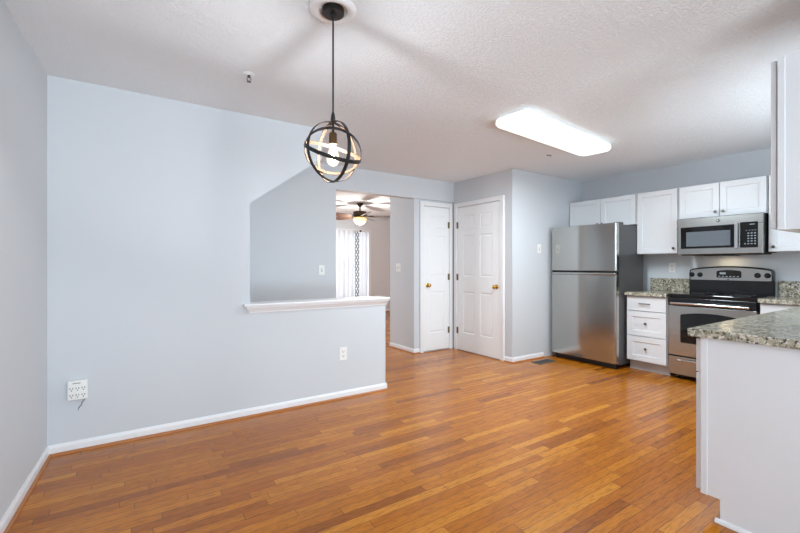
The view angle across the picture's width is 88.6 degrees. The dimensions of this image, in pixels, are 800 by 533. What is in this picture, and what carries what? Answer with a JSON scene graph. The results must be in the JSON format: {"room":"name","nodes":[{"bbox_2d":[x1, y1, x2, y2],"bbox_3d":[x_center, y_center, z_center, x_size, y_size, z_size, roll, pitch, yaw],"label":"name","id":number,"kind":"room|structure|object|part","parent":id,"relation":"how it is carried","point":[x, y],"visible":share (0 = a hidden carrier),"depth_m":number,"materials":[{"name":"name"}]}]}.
{"room":"kitchen dining area","nodes":[
{"label":"kitchen dining area","id":0,"kind":"room"},
{"bbox_2d":[0,0,46,520],"bbox_3d":[-0.699,0.000,-0.162,0.120,2.450,6.530,0,0,-30],"label":"wall","id":1,"kind":"structure","parent":0,"point":[23,80],"depth_m":2.15,"materials":[{"name":"white paint"}]},
{"bbox_2d":[0,446,51,532],"bbox_3d":[-0.648,1.192,-0.105,0.027,0.066,6.362,0,0,-30],"label":"baseboard","id":2,"kind":"structure","parent":1,"relation":"attached to","point":[9,518],"depth_m":2.13,"materials":[{"name":"white paint"}]},
{"bbox_2d":[47,75,384,445],"bbox_3d":[-1.279,0.000,3.365,2.655,2.450,0.115,0,0,-34],"label":"wall","id":3,"kind":"structure","parent":0,"point":[149,198],"depth_m":3.01,"materials":[{"name":"white paint"}]},
{"bbox_2d":[67,379,87,409],"bbox_3d":[-2.126,0.857,2.705,0.106,0.203,0.038,0,0,-34],"label":"wall outlet","id":4,"kind":"object","parent":3,"relation":"attached to","point":[76,389],"visible":1,"depth_m":2.69,"materials":[{"name":"white plastic"}]},
{"bbox_2d":[48,383,387,456],"bbox_3d":[-1.193,1.192,3.338,2.568,0.066,0.027,0,0,-34],"label":"baseboard","id":5,"kind":"structure","parent":3,"relation":"attached to","point":[121,437],"depth_m":3.12,"materials":[{"name":"white paint"}]},
{"bbox_2d":[243,296,389,312],"bbox_3d":[-0.726,0.348,3.736,1.376,0.077,0.211,0,0,-34],"label":"trim","id":6,"kind":"structure","parent":3,"relation":"attached to","point":[305,304],"depth_m":3.64,"materials":[{"name":"white paint"}]},
{"bbox_2d":[339,347,346,360],"bbox_3d":[-0.525,0.815,3.796,0.078,0.122,0.009,0,0,-34],"label":"wall outlet","id":7,"kind":"object","parent":3,"relation":"attached to","point":[342,350],"visible":1,"depth_m":3.79,"materials":[{"name":"white plastic"}]},
{"bbox_2d":[250,163,453,351],"bbox_3d":[-0.688,0.000,5.469,3.750,2.450,0.650,0,0,-34],"label":"wall","id":8,"kind":"structure","parent":0,"point":[293,224],"depth_m":4.92,"materials":[{"name":"white paint"}]},
{"bbox_2d":[319,265,324,274],"bbox_3d":[-0.934,0.053,4.902,0.075,0.120,0.016,0,0,-34],"label":"light switch","id":9,"kind":"object","parent":8,"relation":"attached to","point":[321,267],"visible":1,"depth_m":4.91,"materials":[{"name":"white plastic"}]},
{"bbox_2d":[396,264,400,271],"bbox_3d":[-0.029,0.030,6.025,0.016,0.120,0.115,0,0,-34],"label":"light switch","id":10,"kind":"object","parent":8,"relation":"attached to","point":[398,266],"visible":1,"depth_m":6.02,"materials":[{"name":"white plastic"}]},
{"bbox_2d":[389,342,414,353],"bbox_3d":[0.015,1.192,5.950,0.027,0.066,0.633,0,0,-34],"label":"baseboard","id":11,"kind":"structure","parent":8,"relation":"attached to","point":[393,345],"depth_m":5.93,"materials":[{"name":"white paint"}]},
{"bbox_3d":[0.009,1.218,5.947,0.014,0.014,0.633,0,0,-34],"label":"shoe moulding","id":12,"kind":"part","parent":11,"relation":"part of","materials":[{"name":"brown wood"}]},
{"bbox_2d":[413,348,419,353],"bbox_3d":[0.236,1.192,5.717,0.108,0.066,0.027,0,0,-34],"label":"baseboard","id":13,"kind":"structure","parent":8,"relation":"attached to","point":[417,350],"depth_m":5.72,"materials":[{"name":"white paint"}]},
{"bbox_2d":[419,201,452,352],"bbox_3d":[0.536,0.159,5.892,0.595,2.132,0.103,0,0,-34],"label":"door","id":14,"kind":"structure","parent":8,"relation":"in","point":[435,224],"depth_m":5.89,"materials":[{"name":"white paint"}]},
{"bbox_3d":[0.526,0.666,5.908,0.285,0.593,0.006,0,0,-34],"label":"panel","id":15,"kind":"part","parent":14,"relation":"part of","materials":[{"name":"white paint"}]},
{"bbox_3d":[0.526,-0.135,5.908,0.285,0.590,0.006,0,0,-34],"label":"panel","id":16,"kind":"part","parent":14,"relation":"part of","materials":[{"name":"white paint"}]},
{"bbox_3d":[0.526,-0.615,5.908,0.285,0.210,0.006,0,0,-34],"label":"panel","id":17,"kind":"part","parent":14,"relation":"part of","materials":[{"name":"white paint"}]},
{"bbox_2d":[336,216,389,308],"bbox_3d":[-1.767,0.000,10.085,7.500,2.450,0.120,0,0,-34],"label":"wall","id":18,"kind":"structure","parent":0,"point":[380,228],"depth_m":10.82,"materials":[{"name":"white paint"}]},
{"bbox_2d":[336,228,370,295],"bbox_3d":[-1.407,0.040,10.266,1.560,1.950,0.120,0,0,-34],"label":"window","id":19,"kind":"structure","parent":18,"relation":"in","point":[340,229],"depth_m":10.62,"materials":[{"name":"white paint"}]},
{"bbox_3d":[-1.529,-0.875,10.084,1.295,0.052,0.104,0,0,-34],"label":"curtain rod","id":20,"kind":"object","parent":18,"relation":"attached to","visible":0},
{"bbox_2d":[336,230,358,297],"bbox_3d":[-1.536,0.130,10.049,1.205,1.990,0.052,0,0,-34],"label":"sheer curtain","id":21,"kind":"object","parent":20,"relation":"hanging from","point":[344,239],"visible":0.38,"depth_m":10.18,"materials":[{"name":"white fabric"}]},
{"bbox_2d":[359,233,367,296],"bbox_3d":[-0.942,0.145,10.501,0.265,1.960,0.032,0,0,-34],"label":"sheer curtain","id":22,"kind":"object","parent":20,"relation":"hanging from","point":[363,237],"visible":0.69,"depth_m":10.51,"materials":[{"name":"white fabric"}]},
{"bbox_2d":[9,311,737,532],"bbox_3d":[1.041,1.275,4.551,9.200,0.100,12.500,0,0,-34],"label":"floor","id":23,"kind":"structure","parent":0,"point":[457,441],"depth_m":2.50,"materials":[{"name":"brown wood"}]},
{"bbox_2d":[532,359,555,364],"bbox_3d":[1.833,1.222,5.221,0.332,0.006,0.140,0,0,-34],"label":"floor vent","id":24,"kind":"object","parent":23,"relation":"in","point":[543,361],"visible":1,"depth_m":5.22,"materials":[{"name":"grey metal"}]},
{"bbox_2d":[551,222,642,368],"bbox_3d":[2.538,0.354,5.318,0.660,1.742,0.878,0,0,-34],"label":"refrigerator","id":25,"kind":"object","parent":23,"relation":"on","point":[594,266],"visible":0.88,"depth_m":5.03,"materials":[{"name":"metal"}]},
{"bbox_3d":[2.300,0.633,5.159,0.068,1.040,0.877,0,0,-34],"label":"fridge door","id":26,"kind":"part","parent":25,"relation":"part of","materials":[{"name":"metal"}]},
{"bbox_3d":[2.300,-0.220,5.159,0.068,0.566,0.877,0,0,-34],"label":"freezer door","id":27,"kind":"part","parent":25,"relation":"part of","materials":[{"name":"metal"}]},
{"bbox_2d":[627,295,670,375],"bbox_3d":[3.053,0.788,4.853,0.640,0.873,0.436,0,0,-34],"label":"base cabinet","id":28,"kind":"object","parent":23,"relation":"on","point":[647,317],"visible":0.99,"depth_m":4.68,"materials":[{"name":"white paint"}]},
{"bbox_3d":[2.821,0.962,4.698,0.019,0.282,0.425,0,0,-34],"label":"drawer","id":29,"kind":"part","parent":28,"relation":"part of","materials":[{"name":"white paint"}]},
{"bbox_3d":[2.821,0.672,4.698,0.019,0.282,0.425,0,0,-34],"label":"drawer","id":30,"kind":"part","parent":28,"relation":"part of","materials":[{"name":"white paint"}]},
{"bbox_3d":[2.821,0.441,4.698,0.020,0.164,0.425,0,0,-34],"label":"drawer","id":31,"kind":"part","parent":28,"relation":"part of","materials":[{"name":"white paint"}]},
{"bbox_2d":[625,278,688,296],"bbox_3d":[3.052,0.252,4.852,0.644,0.194,0.447,0,0,-34],"label":"countertop","id":32,"kind":"structure","parent":28,"relation":"on","point":[659,287],"depth_m":4.94,"materials":[{"name":"stone"}]},
{"bbox_2d":[668,266,775,378],"bbox_3d":[3.368,0.615,4.324,0.649,1.220,0.766,0,0,-34],"label":"range","id":33,"kind":"object","parent":23,"relation":"on","point":[716,294],"visible":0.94,"depth_m":4.33,"materials":[{"name":"silver metal"}]},
{"bbox_3d":[3.170,1.075,4.191,0.044,0.191,0.758,0,0,-34],"label":"storage drawer","id":34,"kind":"part","parent":33,"relation":"part of","materials":[{"name":"metal"}]},
{"bbox_3d":[3.137,1.010,4.169,0.042,0.026,0.571,0,0,-34],"label":"drawer handle","id":35,"kind":"part","parent":33,"relation":"part of","materials":[{"name":"metal"}]},
{"bbox_3d":[3.124,0.402,4.160,0.061,0.025,0.676,0,0,-34],"label":"oven handle","id":36,"kind":"part","parent":33,"relation":"part of","materials":[{"name":"metal"}]},
{"bbox_3d":[3.168,0.698,4.190,0.048,0.530,0.758,0,0,-34],"label":"oven door","id":37,"kind":"part","parent":33,"relation":"part of","materials":[{"name":"metal"}]},
{"bbox_3d":[3.168,0.389,4.190,0.049,0.088,0.758,0,0,-34],"label":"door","id":38,"kind":"part","parent":33,"relation":"part of","materials":[{"name":"silver metal"}]},
{"bbox_2d":[668,292,773,299],"bbox_3d":[3.358,0.316,4.317,0.517,0.026,0.766,0,0,-34],"label":"cooktop","id":39,"kind":"object","parent":33,"relation":"in","point":[681,295],"depth_m":4.26,"materials":[{"name":"black glass"}]},
{"bbox_3d":[3.694,0.103,4.242,0.030,0.054,0.054,0,0,-34],"label":"knob","id":40,"kind":"part","parent":33,"relation":"part of","materials":[{"name":"black plastic"}]},
{"bbox_2d":[696,337,799,532],"bbox_3d":[2.950,0.788,2.674,3.202,0.873,0.653,0,0,-34],"label":"base cabinet","id":41,"kind":"object","parent":23,"relation":"on","point":[748,395],"visible":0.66,"depth_m":1.85,"materials":[{"name":"white paint"}]},
{"bbox_3d":[1.661,0.817,2.153,0.442,0.572,0.020,0,0,-34],"label":"door","id":42,"kind":"part","parent":41,"relation":"part of","materials":[{"name":"white paint"}]},
{"bbox_3d":[1.661,0.441,2.153,0.442,0.164,0.020,0,0,-34],"label":"drawer","id":43,"kind":"part","parent":41,"relation":"part of","materials":[{"name":"white paint"}]},
{"bbox_3d":[1.657,1.215,1.738,0.012,0.020,0.539,0,0,-34],"label":"shoe moulding","id":44,"kind":"part","parent":41,"relation":"part of","materials":[{"name":"white paint"}]},
{"bbox_2d":[688,281,799,349],"bbox_3d":[2.834,0.252,2.848,3.239,0.194,1.071,0,0,-34],"label":"countertop","id":45,"kind":"structure","parent":41,"relation":"on","point":[781,328],"depth_m":2.05,"materials":[{"name":"stone"}]},
{"bbox_2d":[760,303,799,313],"bbox_3d":[3.733,0.788,3.839,0.640,0.873,0.418,0,0,-34],"label":"base cabinet","id":46,"kind":"object","parent":23,"relation":"on","point":[764,307],"visible":0.04,"depth_m":3.77,"materials":[{"name":"white paint"}]},
{"bbox_2d":[3,0,799,219],"bbox_3d":[1.041,-1.275,4.551,9.200,0.100,12.500,0,0,-34],"label":"ceiling","id":47,"kind":"structure","parent":0,"point":[422,87],"depth_m":2.52,"materials":[{"name":"white paint"}]},
{"bbox_2d":[243,71,254,82],"bbox_3d":[-0.966,-1.200,2.621,0.072,0.050,0.072,0,0,-34],"label":"sprinkler","id":48,"kind":"object","parent":47,"relation":"attached to","point":[248,74],"visible":1,"depth_m":2.61,"materials":[{"name":"white paint"}]},
{"bbox_2d":[304,0,361,182],"bbox_3d":[-0.320,-0.811,1.960,0.272,0.826,0.261,0,0,-7],"label":"pendant light","id":49,"kind":"object","parent":47,"relation":"hanging from","point":[332,13],"visible":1,"depth_m":1.95,"materials":[{"name":"black metal"}]},
{"bbox_2d":[329,132,336,145],"bbox_3d":[-0.320,-0.606,1.960,0.039,0.058,0.039,0,0,-34],"label":"socket","id":50,"kind":"object","parent":49,"relation":"attached to","point":[332,135],"depth_m":1.94,"materials":[{"name":"gold metal"}]},
{"bbox_3d":[-0.320,-0.945,1.960,0.008,0.473,0.008,0,0,-34],"label":"cord","id":51,"kind":"part","parent":49,"relation":"part of","materials":[{"name":"black plastic"}]},
{"bbox_2d":[336,203,389,225],"bbox_3d":[-0.816,-1.001,8.014,1.255,0.448,1.291,0,0,-34],"label":"ceiling fan","id":52,"kind":"object","parent":47,"relation":"hanging from","point":[359,216],"visible":0.99,"depth_m":7.96,"materials":[{"name":"brown metal"}]},
{"bbox_3d":[-1.129,-0.963,7.780,0.474,0.056,0.146,0,0,-34],"label":"blade","id":53,"kind":"part","parent":52,"relation":"part of","materials":[{"name":"brown wood"}]},
{"bbox_3d":[-1.143,-0.963,8.296,0.472,0.056,0.140,0,0,35],"label":"blade","id":54,"kind":"part","parent":52,"relation":"part of","materials":[{"name":"brown wood"}]},
{"bbox_3d":[-0.785,-1.022,8.046,0.270,0.105,0.270,0,0,-34],"label":"motor","id":55,"kind":"part","parent":52,"relation":"part of","materials":[{"name":"brown metal"}]},
{"bbox_3d":[-0.785,-0.868,8.046,0.260,0.131,0.260,0,0,-34],"label":"lamp shade","id":56,"kind":"part","parent":52,"relation":"part of","materials":[{"name":"white glass"}]},
{"bbox_3d":[-0.349,-0.963,8.055,0.472,0.056,0.140,0,0,-1],"label":"blade","id":57,"kind":"part","parent":52,"relation":"part of","materials":[{"name":"brown wood"}]},
{"bbox_2d":[496,108,610,155],"bbox_3d":[1.447,-1.182,3.740,1.500,0.086,0.325,0,0,-39],"label":"ceiling light","id":58,"kind":"object","parent":47,"relation":"attached to","point":[529,123],"visible":1,"depth_m":3.54,"materials":[{"name":"white plastic"}]},
{"bbox_2d":[453,168,581,359],"bbox_3d":[1.616,0.000,6.351,1.660,2.450,1.749,0,0,-34],"label":"wall","id":59,"kind":"structure","parent":0,"point":[535,203],"depth_m":5.39,"materials":[{"name":"white paint"}]},
{"bbox_2d":[454,195,504,360],"bbox_3d":[1.053,0.159,5.637,0.103,2.132,0.954,0,0,-34],"label":"door","id":60,"kind":"structure","parent":59,"relation":"in","point":[479,230],"depth_m":5.60,"materials":[{"name":"white paint"}]},
{"bbox_3d":[0.975,0.666,5.788,0.006,0.593,0.228,0,0,-34],"label":"panel","id":61,"kind":"part","parent":60,"relation":"part of","materials":[{"name":"white paint"}]},
{"bbox_3d":[0.975,-0.138,5.788,0.006,0.585,0.228,0,0,-34],"label":"panel","id":62,"kind":"part","parent":60,"relation":"part of","materials":[{"name":"white paint"}]},
{"bbox_3d":[0.975,-0.615,5.788,0.006,0.200,0.228,0,0,-34],"label":"panel","id":63,"kind":"part","parent":60,"relation":"part of","materials":[{"name":"white paint"}]},
{"bbox_3d":[1.161,0.666,5.511,0.006,0.593,0.230,0,0,-34],"label":"panel","id":64,"kind":"part","parent":60,"relation":"part of","materials":[{"name":"white paint"}]},
{"bbox_3d":[1.161,-0.138,5.511,0.006,0.585,0.230,0,0,-34],"label":"panel","id":65,"kind":"part","parent":60,"relation":"part of","materials":[{"name":"white paint"}]},
{"bbox_3d":[1.161,-0.615,5.511,0.006,0.200,0.230,0,0,-34],"label":"panel","id":66,"kind":"part","parent":60,"relation":"part of","materials":[{"name":"white paint"}]},
{"bbox_2d":[504,356,512,362],"bbox_3d":[1.373,1.192,5.200,0.027,0.066,0.133,0,0,-34],"label":"baseboard","id":67,"kind":"structure","parent":59,"relation":"attached to","point":[506,359],"depth_m":5.20,"materials":[{"name":"white paint"}]},
{"bbox_2d":[512,352,544,362],"bbox_3d":[1.669,1.192,5.318,0.623,0.066,0.027,0,0,-34],"label":"baseboard","id":68,"kind":"structure","parent":59,"relation":"attached to","point":[541,354],"depth_m":5.31,"materials":[{"name":"white paint"}]},
{"bbox_3d":[1.673,1.218,5.312,0.623,0.014,0.014,0,0,-34],"label":"shoe moulding","id":69,"kind":"part","parent":68,"relation":"part of","materials":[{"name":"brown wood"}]},
{"bbox_2d":[537,244,540,252],"bbox_3d":[1.854,-0.225,5.448,0.075,0.122,0.016,0,0,-34],"label":"light switch","id":70,"kind":"object","parent":59,"relation":"attached to","point":[538,245],"visible":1,"depth_m":5.44,"materials":[{"name":"white plastic"}]},
{"bbox_2d":[582,147,799,295],"bbox_3d":[3.663,0.000,4.654,0.149,2.450,3.350,0,0,-34],"label":"wall","id":71,"kind":"structure","parent":0,"point":[756,163],"depth_m":4.82,"materials":[{"name":"grey paint"}]},
{"bbox_2d":[570,194,636,225],"bbox_3d":[2.779,-0.699,5.518,0.355,0.377,0.910,0,0,-34],"label":"upper cabinet","id":72,"kind":"object","parent":71,"relation":"attached to","point":[623,209],"visible":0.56,"depth_m":5.39,"materials":[{"name":"white paint"}]},
{"bbox_3d":[2.539,-0.699,5.630,0.019,0.371,0.446,0,0,-34],"label":"door","id":73,"kind":"part","parent":72,"relation":"part of","materials":[{"name":"white paint"}]},
{"bbox_3d":[2.791,-0.699,5.255,0.019,0.371,0.445,0,0,-34],"label":"door","id":74,"kind":"part","parent":72,"relation":"part of","materials":[{"name":"white paint"}]},
{"bbox_2d":[637,188,678,254],"bbox_3d":[3.163,-0.513,4.946,0.355,0.747,0.455,0,0,-34],"label":"upper cabinet","id":75,"kind":"object","parent":71,"relation":"attached to","point":[657,211],"visible":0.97,"depth_m":4.85,"materials":[{"name":"white paint"}]},
{"bbox_2d":[650,278,688,291],"bbox_3d":[3.309,0.232,5.025,0.023,0.154,0.447,0,0,-34],"label":"backsplash","id":76,"kind":"structure","parent":71,"relation":"attached to","point":[664,284],"depth_m":5.02,"materials":[{"name":"stone"}]},
{"bbox_2d":[669,263,675,272],"bbox_3d":[3.327,0.025,5.013,0.009,0.120,0.075,0,0,-34],"label":"wall outlet","id":77,"kind":"object","parent":71,"relation":"attached to","point":[672,266],"visible":1,"depth_m":5.01,"materials":[{"name":"white plastic"}]},
{"bbox_2d":[679,176,768,219],"bbox_3d":[3.509,-0.705,4.429,0.355,0.364,0.776,0,0,-34],"label":"upper cabinet","id":78,"kind":"object","parent":71,"relation":"attached to","point":[748,195],"visible":0.91,"depth_m":4.30,"materials":[{"name":"white paint"}]},
{"bbox_3d":[3.288,-0.705,4.512,0.019,0.358,0.377,0,0,-34],"label":"door","id":79,"kind":"part","parent":78,"relation":"part of","materials":[{"name":"white paint"}]},
{"bbox_2d":[677,213,775,255],"bbox_3d":[3.474,-0.310,4.393,0.453,0.411,0.744,0,0,-34],"label":"microwave","id":80,"kind":"object","parent":78,"relation":"attached to","point":[743,234],"visible":0.99,"depth_m":4.23,"materials":[{"name":"silver metal"}]},
{"bbox_3d":[3.396,-0.306,4.138,0.038,0.263,0.026,0,0,-34],"label":"handle","id":81,"kind":"part","parent":80,"relation":"part of","materials":[{"name":"metal"}]},
{"bbox_3d":[3.477,-0.307,4.078,0.040,0.257,0.141,0,0,-34],"label":"control panel","id":82,"kind":"part","parent":80,"relation":"part of","materials":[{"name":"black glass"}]},
{"bbox_3d":[3.502,-0.705,4.193,0.019,0.358,0.379,0,0,-34],"label":"door","id":83,"kind":"part","parent":78,"relation":"part of","materials":[{"name":"white paint"}]},
{"bbox_2d":[769,175,799,251],"bbox_3d":[3.939,-0.512,3.789,0.355,0.750,0.755,0,0,-34],"label":"upper cabinet","id":84,"kind":"object","parent":71,"relation":"attached to","point":[779,241],"visible":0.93,"depth_m":3.95,"materials":[{"name":"white paint"}]},
{"bbox_2d":[779,281,799,296],"bbox_3d":[2.850,0.232,2.859,3.199,0.154,1.071,0,0,-34],"label":"backsplash","id":85,"kind":"structure","parent":71,"relation":"attached to","point":[786,288],"depth_m":4.11,"materials":[{"name":"stone"}]},
{"bbox_3d":[3.177,0.000,2.359,3.215,2.450,0.120,0,0,-34],"label":"wall","id":86,"kind":"structure","parent":0,"visible":0},
{"bbox_2d":[771,51,799,232],"bbox_3d":[2.012,-0.523,1.871,0.774,0.740,0.364,0,0,-34],"label":"upper cabinet","id":87,"kind":"object","parent":86,"relation":"attached to","point":[785,72],"visible":1,"depth_m":1.74,"materials":[{"name":"white paint"}]},
{"bbox_3d":[1.637,-0.523,1.757,0.024,0.740,0.025,0,0,-34],"label":"frame","id":88,"kind":"part","parent":87,"relation":"part of","materials":[{"name":"white paint"}]}
]}

